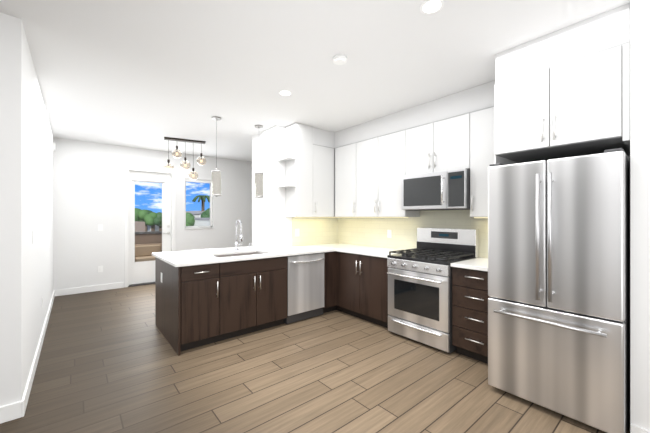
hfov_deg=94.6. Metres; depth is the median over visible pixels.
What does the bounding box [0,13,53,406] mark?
wall
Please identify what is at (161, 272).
outlet
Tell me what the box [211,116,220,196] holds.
pendant light
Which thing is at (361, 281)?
base cabinet
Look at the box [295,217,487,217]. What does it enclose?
led light
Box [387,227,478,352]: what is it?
range
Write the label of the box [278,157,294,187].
floating shelves
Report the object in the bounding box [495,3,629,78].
soffit
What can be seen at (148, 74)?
ceiling
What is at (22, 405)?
baseboard
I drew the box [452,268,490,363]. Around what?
base cabinet
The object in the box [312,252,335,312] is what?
base cabinet
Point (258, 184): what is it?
pendant light
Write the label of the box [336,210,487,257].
tile backsplash
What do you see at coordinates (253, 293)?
base cabinet
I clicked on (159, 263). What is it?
base cabinet
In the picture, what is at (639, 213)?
wall
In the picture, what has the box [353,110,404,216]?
upper cabinet
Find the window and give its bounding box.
[185,179,213,228]
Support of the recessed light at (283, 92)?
in the ceiling
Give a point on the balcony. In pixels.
(153, 239)
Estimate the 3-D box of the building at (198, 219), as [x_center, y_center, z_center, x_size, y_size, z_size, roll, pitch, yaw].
[-10.219,5.242,26.962,2.420,10.277,7.100,0,0,-40]
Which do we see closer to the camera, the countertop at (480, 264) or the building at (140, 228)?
the countertop at (480, 264)
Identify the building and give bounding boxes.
[135,221,144,231]
[148,225,158,230]
[186,210,203,216]
[194,217,209,225]
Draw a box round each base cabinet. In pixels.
[156,260,163,335]
[164,264,219,355]
[220,256,286,340]
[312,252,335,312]
[336,252,388,327]
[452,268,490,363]
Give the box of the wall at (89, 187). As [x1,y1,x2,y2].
[54,138,251,289]
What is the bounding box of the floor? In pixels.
[0,284,629,432]
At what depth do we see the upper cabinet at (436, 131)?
3.45 m
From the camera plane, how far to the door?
6.14 m
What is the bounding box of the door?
[129,171,170,284]
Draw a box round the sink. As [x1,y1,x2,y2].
[220,252,255,255]
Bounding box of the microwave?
[402,169,469,210]
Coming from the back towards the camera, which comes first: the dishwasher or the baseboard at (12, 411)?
the dishwasher
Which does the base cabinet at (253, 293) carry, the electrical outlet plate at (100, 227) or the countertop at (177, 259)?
the countertop at (177, 259)
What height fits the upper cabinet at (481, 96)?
1.366 m
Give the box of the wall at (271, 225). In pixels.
[252,125,291,247]
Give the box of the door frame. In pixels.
[125,166,175,287]
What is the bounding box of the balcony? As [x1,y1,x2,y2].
[135,231,161,243]
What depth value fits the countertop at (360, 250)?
4.20 m
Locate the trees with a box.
[135,195,209,231]
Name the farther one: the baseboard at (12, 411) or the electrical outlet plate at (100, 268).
the electrical outlet plate at (100, 268)
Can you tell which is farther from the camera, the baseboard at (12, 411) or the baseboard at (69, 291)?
the baseboard at (69, 291)
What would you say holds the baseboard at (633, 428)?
on the floor
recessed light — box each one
[278,90,291,95]
[333,54,346,64]
[420,0,443,14]
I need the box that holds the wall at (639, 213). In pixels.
[630,0,649,430]
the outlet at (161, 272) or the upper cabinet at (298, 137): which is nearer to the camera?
the outlet at (161, 272)
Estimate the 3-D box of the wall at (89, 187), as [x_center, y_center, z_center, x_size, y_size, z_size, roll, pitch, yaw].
[-2.479,0.009,7.104,6.114,2.743,0.150,0,0,-40]
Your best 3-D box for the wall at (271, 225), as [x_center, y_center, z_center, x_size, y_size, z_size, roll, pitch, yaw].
[-0.450,0.009,5.203,1.370,2.743,0.810,0,0,-40]
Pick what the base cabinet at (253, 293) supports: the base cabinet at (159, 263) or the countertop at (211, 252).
the countertop at (211, 252)
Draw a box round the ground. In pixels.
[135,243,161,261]
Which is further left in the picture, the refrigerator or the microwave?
the microwave
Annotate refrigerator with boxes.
[488,148,629,432]
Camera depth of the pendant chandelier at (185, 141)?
5.30 m
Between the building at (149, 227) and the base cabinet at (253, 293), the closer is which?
the base cabinet at (253, 293)
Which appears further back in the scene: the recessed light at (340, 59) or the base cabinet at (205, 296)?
the base cabinet at (205, 296)
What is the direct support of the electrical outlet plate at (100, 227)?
attached to the wall at (89, 187)
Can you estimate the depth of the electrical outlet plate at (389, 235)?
4.35 m
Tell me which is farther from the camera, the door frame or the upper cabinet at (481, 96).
the door frame
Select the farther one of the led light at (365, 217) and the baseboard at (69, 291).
the baseboard at (69, 291)
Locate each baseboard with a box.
[0,402,17,423]
[18,290,54,417]
[55,282,122,295]
[630,424,649,432]
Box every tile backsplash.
[292,217,335,245]
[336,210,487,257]
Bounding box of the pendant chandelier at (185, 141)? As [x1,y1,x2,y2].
[163,137,205,179]
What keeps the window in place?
in the wall at (89, 187)
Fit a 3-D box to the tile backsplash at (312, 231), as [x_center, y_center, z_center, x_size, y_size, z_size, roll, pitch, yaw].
[-0.149,0.234,4.921,0.930,0.455,0.007,0,0,-40]
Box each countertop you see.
[152,250,223,267]
[196,248,255,255]
[224,245,335,263]
[312,244,401,259]
[450,257,487,271]
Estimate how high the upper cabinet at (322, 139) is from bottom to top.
1.366 m
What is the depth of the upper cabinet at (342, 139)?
4.66 m
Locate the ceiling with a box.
[0,0,629,161]
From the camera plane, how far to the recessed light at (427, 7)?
1.94 m
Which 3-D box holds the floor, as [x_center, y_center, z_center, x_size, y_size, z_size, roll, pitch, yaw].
[-0.896,1.430,2.247,9.900,0.100,10.000,0,0,-40]
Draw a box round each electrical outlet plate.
[98,225,102,230]
[98,266,102,271]
[387,230,391,237]
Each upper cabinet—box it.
[285,123,312,216]
[313,127,332,216]
[333,127,352,216]
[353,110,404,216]
[405,89,468,216]
[469,81,515,216]
[493,35,629,162]
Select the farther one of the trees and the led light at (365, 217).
the trees
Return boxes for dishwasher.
[284,253,323,323]
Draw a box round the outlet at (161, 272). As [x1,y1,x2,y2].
[160,272,162,282]
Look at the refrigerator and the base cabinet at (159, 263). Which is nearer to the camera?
the refrigerator
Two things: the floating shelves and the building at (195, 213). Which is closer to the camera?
the floating shelves
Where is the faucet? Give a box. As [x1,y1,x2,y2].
[232,220,242,251]
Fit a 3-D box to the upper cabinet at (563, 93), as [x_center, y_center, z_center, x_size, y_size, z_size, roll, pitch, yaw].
[1.981,-0.806,2.456,0.848,0.593,0.794,0,0,-40]
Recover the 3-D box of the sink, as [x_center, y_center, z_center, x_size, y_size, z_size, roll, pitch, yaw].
[-1.070,0.589,3.768,0.700,0.212,0.460,0,0,-40]
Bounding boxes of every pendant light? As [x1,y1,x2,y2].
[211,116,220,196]
[255,125,262,198]

